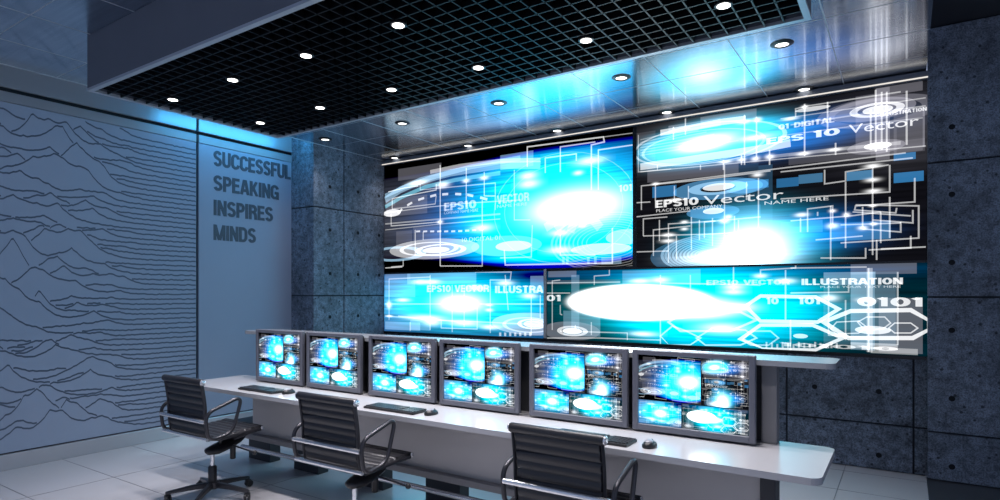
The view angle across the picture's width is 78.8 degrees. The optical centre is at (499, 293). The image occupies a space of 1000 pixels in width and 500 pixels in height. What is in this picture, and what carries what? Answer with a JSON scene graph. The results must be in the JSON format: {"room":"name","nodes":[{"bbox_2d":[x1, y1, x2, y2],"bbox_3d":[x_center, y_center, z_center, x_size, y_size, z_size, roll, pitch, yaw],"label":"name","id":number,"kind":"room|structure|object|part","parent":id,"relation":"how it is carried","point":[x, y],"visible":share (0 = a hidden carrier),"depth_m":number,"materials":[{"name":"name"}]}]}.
{"room":"control room","nodes":[
{"label":"control room","id":0,"kind":"room"},
{"bbox_2d":[0,87,291,454],"bbox_3d":[-4.695,-0.360,4.687,0.190,3.720,7.800,0,0,34],"label":"wall","id":1,"kind":"structure","parent":0,"point":[1,88],"depth_m":6.33,"materials":[{"name":"grey"}]},
{"bbox_2d":[0,101,195,453],"bbox_3d":[-5.010,-0.134,3.959,0.031,2.977,6.239,0,0,34],"label":"mural panel","id":2,"kind":"object","parent":1,"relation":"attached to","point":[98,219],"visible":0.96,"depth_m":5.68,"materials":[{"name":"blue"}]},
{"bbox_2d":[0,410,252,471],"bbox_3d":[-4.663,1.433,4.462,0.052,0.135,7.460,0,0,34],"label":"baseboard","id":3,"kind":"structure","parent":1,"relation":"attached to","point":[8,461],"depth_m":5.66,"materials":[{"name":"grey"}]},
{"bbox_2d":[0,64,291,152],"bbox_3d":[-4.660,-1.985,4.484,0.032,0.470,7.500,0,0,34],"label":"trim","id":4,"kind":"structure","parent":1,"relation":"attached to","point":[10,77],"depth_m":5.88,"materials":[{"name":"grey"}]},
{"bbox_2d":[0,90,291,162],"bbox_3d":[-4.660,-1.670,4.484,0.032,0.086,7.500,0,0,34],"label":"trim","id":5,"kind":"structure","parent":1,"relation":"attached to","point":[8,97],"depth_m":6.00,"materials":[{"name":"grey"}]},
{"bbox_2d":[197,143,290,416],"bbox_3d":[-2.932,-0.134,7.074,0.039,2.977,1.193,0,0,34],"label":"panel","id":6,"kind":"object","parent":1,"relation":"attached to","point":[244,199],"visible":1,"depth_m":6.97,"materials":[{"name":"grey"}]},
{"bbox_2d":[0,436,928,499],"bbox_3d":[-1.689,1.502,3.287,6.745,0.005,8.800,0,0,34],"label":"floor","id":7,"kind":"structure","parent":0,"point":[145,471],"depth_m":4.85,"materials":[{"name":"tile"}]},
{"bbox_2d":[159,374,263,499],"bbox_3d":[-2.094,1.044,4.493,0.649,0.912,0.600,0,0,34],"label":"office chair","id":8,"kind":"object","parent":7,"relation":"on","point":[187,415],"visible":1,"depth_m":4.37,"materials":[{"name":"grey leather"}]},
{"bbox_3d":[-2.405,0.874,4.553,0.025,0.277,0.278,0,0,34],"label":"armrest","id":9,"kind":"part","parent":8,"relation":"part of","materials":[{"name":"grey metal"}]},
{"bbox_3d":[-2.307,0.822,4.603,0.014,0.425,0.473,0,0,34],"label":"rail","id":10,"kind":"part","parent":8,"relation":"part of","materials":[{"name":"grey metal"}]},
{"bbox_3d":[-2.220,0.803,4.308,0.456,0.384,0.066,0,0,34],"label":"backrest","id":11,"kind":"part","parent":8,"relation":"part of","materials":[{"name":"grey leather"}]},
{"bbox_3d":[-2.093,1.006,4.499,0.456,0.045,0.420,0,0,34],"label":"seat","id":12,"kind":"part","parent":8,"relation":"part of","materials":[{"name":"grey leather"}]},
{"bbox_3d":[-1.923,0.874,4.231,0.025,0.277,0.278,0,0,34],"label":"armrest","id":13,"kind":"part","parent":8,"relation":"part of","materials":[{"name":"grey metal"}]},
{"bbox_3d":[-1.914,0.822,4.342,0.014,0.425,0.473,0,0,34],"label":"rail","id":14,"kind":"part","parent":8,"relation":"part of","materials":[{"name":"grey metal"}]},
{"bbox_3d":[-2.013,1.200,4.583,0.042,0.090,0.041,0,0,34],"label":"tension knob","id":15,"kind":"part","parent":8,"relation":"part of","materials":[{"name":"black plastic"}]},
{"bbox_3d":[-1.899,1.139,4.474,0.253,0.042,0.012,0,0,28],"label":"tilt lever","id":16,"kind":"part","parent":8,"relation":"part of","materials":[{"name":"grey metal"}]},
{"bbox_2d":[291,138,386,334],"bbox_3d":[-2.053,-0.360,8.010,0.426,3.720,1.340,0,0,34],"label":"wall pier","id":17,"kind":"object","parent":7,"relation":"on","point":[337,196],"visible":0.46,"depth_m":7.63,"materials":[{"name":"concrete"}]},
{"bbox_2d":[292,391,413,499],"bbox_3d":[-0.865,1.044,3.723,0.649,0.912,0.600,0,0,34],"label":"office chair","id":18,"kind":"object","parent":7,"relation":"on","point":[329,425],"visible":1,"depth_m":3.54,"materials":[{"name":"grey leather"}]},
{"bbox_3d":[-1.176,0.874,3.782,0.025,0.277,0.278,0,0,34],"label":"armrest","id":19,"kind":"part","parent":18,"relation":"part of","materials":[{"name":"grey metal"}]},
{"bbox_3d":[-1.078,0.822,3.833,0.014,0.425,0.473,0,0,34],"label":"rail","id":20,"kind":"part","parent":18,"relation":"part of","materials":[{"name":"grey metal"}]},
{"bbox_3d":[-0.991,0.803,3.538,0.456,0.384,0.066,0,0,34],"label":"backrest","id":21,"kind":"part","parent":18,"relation":"part of","materials":[{"name":"grey leather"}]},
{"bbox_3d":[-0.864,1.006,3.728,0.456,0.045,0.420,0,0,34],"label":"seat","id":22,"kind":"part","parent":18,"relation":"part of","materials":[{"name":"grey leather"}]},
{"bbox_3d":[-0.783,1.200,3.813,0.042,0.090,0.041,0,0,34],"label":"tension knob","id":23,"kind":"part","parent":18,"relation":"part of","materials":[{"name":"black plastic"}]},
{"bbox_3d":[-0.693,0.874,3.461,0.025,0.277,0.278,0,0,34],"label":"armrest","id":24,"kind":"part","parent":18,"relation":"part of","materials":[{"name":"grey metal"}]},
{"bbox_3d":[-0.685,0.822,3.571,0.014,0.425,0.473,0,0,34],"label":"rail","id":25,"kind":"part","parent":18,"relation":"part of","materials":[{"name":"grey metal"}]},
{"bbox_3d":[-0.670,1.139,3.704,0.253,0.042,0.012,0,0,28],"label":"tilt lever","id":26,"kind":"part","parent":18,"relation":"part of","materials":[{"name":"grey metal"}]},
{"bbox_2d":[204,329,839,499],"bbox_3d":[-0.478,0.915,4.091,4.790,1.170,0.780,0,0,34],"label":"console desk","id":27,"kind":"object","parent":7,"relation":"on","point":[456,449],"visible":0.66,"depth_m":3.53,"materials":[{"name":"white laminate"}]},
{"bbox_3d":[-0.505,1.140,4.294,4.360,0.030,0.330,0,0,34],"label":"under frame","id":28,"kind":"part","parent":27,"relation":"part of","materials":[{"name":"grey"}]},
{"bbox_2d":[238,385,283,393],"bbox_3d":[-1.828,0.740,4.689,0.430,0.019,0.144,0,0,34],"label":"keyboard","id":29,"kind":"object","parent":27,"relation":"on","point":[255,388],"visible":0.99,"depth_m":4.65,"materials":[{"name":"black plastic"}]},
{"bbox_2d":[256,329,305,385],"bbox_3d":[-1.793,0.528,5.066,0.603,0.444,0.132,0,0,34],"label":"monitor","id":30,"kind":"object","parent":27,"relation":"on","point":[280,354],"visible":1,"depth_m":5.01,"materials":[{"name":"grey"}]},
{"bbox_2d":[282,388,294,393],"bbox_3d":[-1.581,0.730,4.554,0.066,0.038,0.112,0,0,34],"label":"mouse","id":31,"kind":"object","parent":27,"relation":"on","point":[288,390],"visible":1,"depth_m":4.53,"materials":[{"name":"black plastic"}]},
{"bbox_2d":[306,332,363,392],"bbox_3d":[-1.246,0.528,4.702,0.603,0.444,0.132,0,0,34],"label":"monitor","id":32,"kind":"object","parent":27,"relation":"on","point":[334,361],"visible":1,"depth_m":4.64,"materials":[{"name":"grey"}]},
{"bbox_3d":[-0.485,1.275,3.963,4.000,0.035,0.035,0,0,34],"label":"foot rail","id":33,"kind":"part","parent":27,"relation":"part of","materials":[{"name":"silver metal"}]},
{"bbox_2d":[364,402,426,414],"bbox_3d":[-0.674,0.740,3.914,0.430,0.019,0.144,0,0,34],"label":"keyboard","id":34,"kind":"object","parent":27,"relation":"on","point":[401,409],"visible":0.99,"depth_m":3.87,"materials":[{"name":"black plastic"}]},
{"bbox_2d":[369,335,437,402],"bbox_3d":[-0.664,0.528,4.315,0.622,0.444,0.132,0,0,34],"label":"monitor","id":35,"kind":"object","parent":27,"relation":"on","point":[406,368],"visible":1,"depth_m":4.25,"materials":[{"name":"grey"}]},
{"bbox_2d":[424,408,437,415],"bbox_3d":[-0.424,0.730,3.766,0.066,0.038,0.112,0,0,34],"label":"mouse","id":36,"kind":"object","parent":27,"relation":"on","point":[429,412],"visible":1,"depth_m":3.73,"materials":[{"name":"grey plastic"}]},
{"bbox_2d":[439,339,520,413],"bbox_3d":[-0.111,0.528,3.947,0.622,0.444,0.132,0,0,34],"label":"monitor","id":37,"kind":"object","parent":27,"relation":"on","point":[484,375],"visible":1,"depth_m":3.89,"materials":[{"name":"grey"}]},
{"bbox_3d":[-0.410,0.975,4.012,3.980,0.390,0.025,0,0,34],"label":"panel","id":38,"kind":"part","parent":27,"relation":"part of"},
{"bbox_2d":[245,329,839,369],"bbox_3d":[-0.273,0.344,4.236,4.610,0.027,0.310,0,0,34],"label":"shelf","id":39,"kind":"object","parent":27,"relation":"attached to","point":[763,361],"depth_m":3.18,"materials":[{"name":"grey laminate"}]},
{"bbox_3d":[-0.369,0.553,4.246,4.120,0.392,0.030,0,0,34],"label":"panel","id":40,"kind":"part","parent":27,"relation":"part of","materials":[{"name":"grey"}]},
{"bbox_2d":[529,344,628,427],"bbox_3d":[0.472,0.528,3.559,0.625,0.444,0.132,0,0,34],"label":"monitor","id":41,"kind":"object","parent":27,"relation":"on","point":[584,384],"visible":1,"depth_m":3.50,"materials":[{"name":"grey"}]},
{"bbox_2d":[561,428,636,446],"bbox_3d":[0.475,0.740,3.132,0.430,0.019,0.144,0,0,34],"label":"keyboard","id":42,"kind":"object","parent":27,"relation":"on","point":[621,441],"visible":0.47,"depth_m":3.04,"materials":[{"name":"black plastic"}]},
{"bbox_2d":[642,439,656,448],"bbox_3d":[0.733,0.730,2.972,0.066,0.038,0.112,0,0,34],"label":"mouse","id":43,"kind":"object","parent":27,"relation":"on","point":[648,443],"visible":1,"depth_m":2.94,"materials":[{"name":"grey plastic"}]},
{"bbox_2d":[632,349,755,443],"bbox_3d":[1.019,0.528,3.195,0.630,0.444,0.132,0,0,34],"label":"monitor","id":44,"kind":"object","parent":27,"relation":"on","point":[693,394],"visible":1,"depth_m":3.14,"materials":[{"name":"grey"}]},
{"bbox_3d":[1.292,1.140,2.912,0.068,0.720,0.120,0,0,34],"label":"leg","id":45,"kind":"part","parent":27,"relation":"part of","materials":[{"name":"grey"}]},
{"bbox_2d":[500,422,642,499],"bbox_3d":[0.387,1.055,2.951,0.633,0.889,0.586,0,0,34],"label":"office chair","id":46,"kind":"object","parent":7,"relation":"on","point":[549,463],"visible":1,"depth_m":2.76,"materials":[{"name":"grey leather"}]},
{"bbox_3d":[0.083,0.890,3.008,0.024,0.270,0.272,0,0,34],"label":"armrest","id":47,"kind":"part","parent":46,"relation":"part of","materials":[{"name":"grey metal"}]},
{"bbox_3d":[0.179,0.839,3.058,0.014,0.415,0.461,0,0,34],"label":"rail","id":48,"kind":"part","parent":46,"relation":"part of","materials":[{"name":"grey metal"}]},
{"bbox_3d":[0.264,0.821,2.770,0.445,0.374,0.064,0,0,34],"label":"backrest","id":49,"kind":"part","parent":46,"relation":"part of","materials":[{"name":"grey leather"}]},
{"bbox_3d":[0.562,0.839,2.803,0.014,0.415,0.461,0,0,34],"label":"rail","id":50,"kind":"part","parent":46,"relation":"part of","materials":[{"name":"grey metal"}]},
{"bbox_3d":[0.388,1.019,2.956,0.445,0.044,0.410,0,0,34],"label":"seat","id":51,"kind":"part","parent":46,"relation":"part of","materials":[{"name":"grey leather"}]},
{"bbox_3d":[0.554,0.890,2.695,0.024,0.270,0.272,0,0,34],"label":"armrest","id":52,"kind":"part","parent":46,"relation":"part of","materials":[{"name":"grey metal"}]},
{"bbox_2d":[0,0,932,160],"bbox_3d":[-1.414,-1.958,3.104,6.084,0.303,8.800,0,0,34],"label":"ceiling","id":53,"kind":"structure","parent":0,"point":[844,41],"depth_m":4.99,"materials":[{"name":"metal"}]},
{"bbox_2d":[318,137,331,140],"bbox_3d":[-2.049,-1.813,7.136,0.160,0.034,0.160,0,0,34],"label":"recessed light","id":54,"kind":"object","parent":53,"relation":"in","point":[320,138],"visible":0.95,"depth_m":7.11,"materials":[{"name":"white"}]},
{"bbox_2d":[395,121,409,125],"bbox_3d":[-1.038,-1.813,6.463,0.160,0.034,0.160,0,0,34],"label":"recessed light","id":55,"kind":"object","parent":53,"relation":"in","point":[401,123],"visible":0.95,"depth_m":6.45,"materials":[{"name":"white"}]},
{"bbox_2d":[87,0,811,137],"bbox_3d":[-0.643,-1.614,3.713,4.381,0.388,1.576,0,0,34],"label":"ceiling box","id":56,"kind":"object","parent":53,"relation":"attached to","point":[184,49],"visible":1,"depth_m":3.63,"materials":[{"name":"black metal"}]},
{"bbox_2d":[166,95,179,101],"bbox_3d":[-2.393,-1.425,4.450,0.088,0.028,0.088,0,0,34],"label":"recessed light","id":57,"kind":"object","parent":56,"relation":"attached to","point":[171,98],"visible":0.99,"depth_m":4.43,"materials":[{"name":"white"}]},
{"bbox_2d":[225,75,239,81],"bbox_3d":[-1.775,-1.425,4.038,0.088,0.028,0.088,0,0,34],"label":"recessed light","id":58,"kind":"object","parent":56,"relation":"attached to","point":[234,78],"visible":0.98,"depth_m":4.02,"materials":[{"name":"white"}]},
{"bbox_2d":[255,119,265,123],"bbox_3d":[-1.992,-1.425,5.053,0.088,0.028,0.088,0,0,34],"label":"recessed light","id":59,"kind":"object","parent":56,"relation":"attached to","point":[259,121],"visible":0.99,"depth_m":5.03,"materials":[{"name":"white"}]},
{"bbox_2d":[298,50,313,58],"bbox_3d":[-1.156,-1.425,3.626,0.088,0.028,0.088,0,0,34],"label":"recessed light","id":60,"kind":"object","parent":56,"relation":"attached to","point":[307,54],"visible":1,"depth_m":3.61,"materials":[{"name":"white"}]},
{"bbox_2d":[314,103,325,108],"bbox_3d":[-1.373,-1.425,4.642,0.088,0.028,0.088,0,0,34],"label":"recessed light","id":61,"kind":"object","parent":56,"relation":"attached to","point":[321,105],"visible":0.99,"depth_m":4.62,"materials":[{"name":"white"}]},
{"bbox_2d":[385,84,397,91],"bbox_3d":[-0.755,-1.425,4.230,0.088,0.028,0.088,0,0,34],"label":"recessed light","id":62,"kind":"object","parent":56,"relation":"attached to","point":[392,88],"visible":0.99,"depth_m":4.21,"materials":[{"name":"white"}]},
{"bbox_2d":[390,18,406,28],"bbox_3d":[-0.538,-1.425,3.215,0.088,0.028,0.088,0,0,34],"label":"recessed light","id":63,"kind":"object","parent":56,"relation":"attached to","point":[401,23],"visible":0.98,"depth_m":3.19,"materials":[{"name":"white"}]},
{"bbox_2d":[471,62,484,69],"bbox_3d":[-0.136,-1.425,3.818,0.088,0.028,0.088,0,0,34],"label":"recessed light","id":64,"kind":"object","parent":56,"relation":"attached to","point":[480,65],"visible":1,"depth_m":3.79,"materials":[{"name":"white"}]},
{"bbox_2d":[578,33,593,43],"bbox_3d":[0.482,-1.425,3.406,0.088,0.028,0.088,0,0,34],"label":"recessed light","id":65,"kind":"object","parent":56,"relation":"attached to","point":[589,38],"visible":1,"depth_m":3.38,"materials":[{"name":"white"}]},
{"bbox_2d":[714,0,732,9],"bbox_3d":[1.101,-1.425,2.995,0.088,0.028,0.088,0,0,34],"label":"recessed light","id":66,"kind":"object","parent":56,"relation":"attached to","point":[720,4],"visible":0.99,"depth_m":2.98,"materials":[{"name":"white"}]},
{"bbox_2d":[461,144,473,146],"bbox_3d":[-0.392,-1.813,7.433,0.160,0.034,0.160,0,0,34],"label":"recessed light","id":67,"kind":"object","parent":53,"relation":"in","point":[463,145],"visible":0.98,"depth_m":7.40,"materials":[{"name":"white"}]},
{"bbox_2d":[490,100,506,105],"bbox_3d":[-0.011,-1.813,5.780,0.160,0.034,0.160,0,0,34],"label":"recessed light","id":68,"kind":"object","parent":53,"relation":"in","point":[496,102],"visible":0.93,"depth_m":5.76,"materials":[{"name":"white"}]},
{"bbox_2d":[550,128,563,132],"bbox_3d":[0.634,-1.813,6.750,0.160,0.034,0.160,0,0,34],"label":"recessed light","id":69,"kind":"object","parent":53,"relation":"in","point":[554,130],"visible":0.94,"depth_m":6.71,"materials":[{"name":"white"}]},
{"bbox_2d":[612,74,630,80],"bbox_3d":[1.016,-1.813,5.096,0.160,0.034,0.160,0,0,34],"label":"recessed light","id":70,"kind":"object","parent":53,"relation":"in","point":[619,77],"visible":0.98,"depth_m":5.08,"materials":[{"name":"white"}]},
{"bbox_2d":[658,109,674,114],"bbox_3d":[1.661,-1.813,6.066,0.160,0.034,0.160,0,0,34],"label":"recessed light","id":71,"kind":"object","parent":53,"relation":"in","point":[667,111],"visible":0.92,"depth_m":6.03,"materials":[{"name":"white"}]},
{"bbox_2d":[770,39,793,48],"bbox_3d":[2.045,-1.813,4.411,0.160,0.034,0.160,0,0,34],"label":"recessed light","id":72,"kind":"object","parent":53,"relation":"in","point":[783,43],"visible":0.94,"depth_m":4.39,"materials":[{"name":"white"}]},
{"bbox_2d":[794,86,813,91],"bbox_3d":[2.690,-1.813,5.381,0.160,0.034,0.160,0,0,34],"label":"recessed light","id":73,"kind":"object","parent":53,"relation":"in","point":[802,88],"visible":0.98,"depth_m":5.36,"materials":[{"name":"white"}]},
{"bbox_2d":[387,260,927,475],"bbox_3d":[1.003,-0.155,6.741,6.200,3.310,0.166,0,0,34],"label":"wall","id":74,"kind":"structure","parent":0,"point":[872,412],"depth_m":5.25,"materials":[{"name":"concrete"}]},
{"bbox_2d":[382,71,927,165],"bbox_3d":[0.945,-1.770,6.626,6.080,0.060,0.087,0,0,34],"label":"light strip","id":75,"kind":"object","parent":74,"relation":"attached to","point":[918,76],"visible":0.96,"depth_m":5.99,"materials":[{"name":"white plastic"}]},
{"bbox_2d":[384,80,927,359],"bbox_3d":[0.959,-0.597,6.643,6.095,2.284,0.046,0,0,34],"label":"video wall","id":76,"kind":"structure","parent":74,"relation":"attached to","point":[799,226],"depth_m":6.01,"materials":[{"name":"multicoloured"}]},
{"bbox_3d":[0.514,0.118,6.922,0.031,0.786,0.018,0,0,34],"label":"divider post","id":77,"kind":"part","parent":76,"relation":"part of","materials":[{"name":"grey metal"}]},
{"bbox_2d":[926,476,999,499],"bbox_3d":[2.445,1.500,0.475,3.255,0.001,8.700,0,0,34],"label":"floor","id":78,"kind":"structure","parent":0,"point":[937,489],"depth_m":4.60,"materials":[{"name":"grey tile"}]},
{"bbox_2d":[927,15,999,487],"bbox_3d":[4.872,-0.360,4.114,3.248,3.720,0.251,0,0,34],"label":"wall pier","id":79,"kind":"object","parent":78,"relation":"on","point":[963,61],"visible":0.94,"depth_m":4.78,"materials":[{"name":"concrete"}]},
{"bbox_2d":[930,0,999,28],"bbox_3d":[2.445,-2.180,0.475,3.255,0.080,8.700,0,0,34],"label":"ceiling","id":80,"kind":"structure","parent":0,"point":[944,12],"depth_m":4.60,"materials":[{"name":"grey"}]}
]}

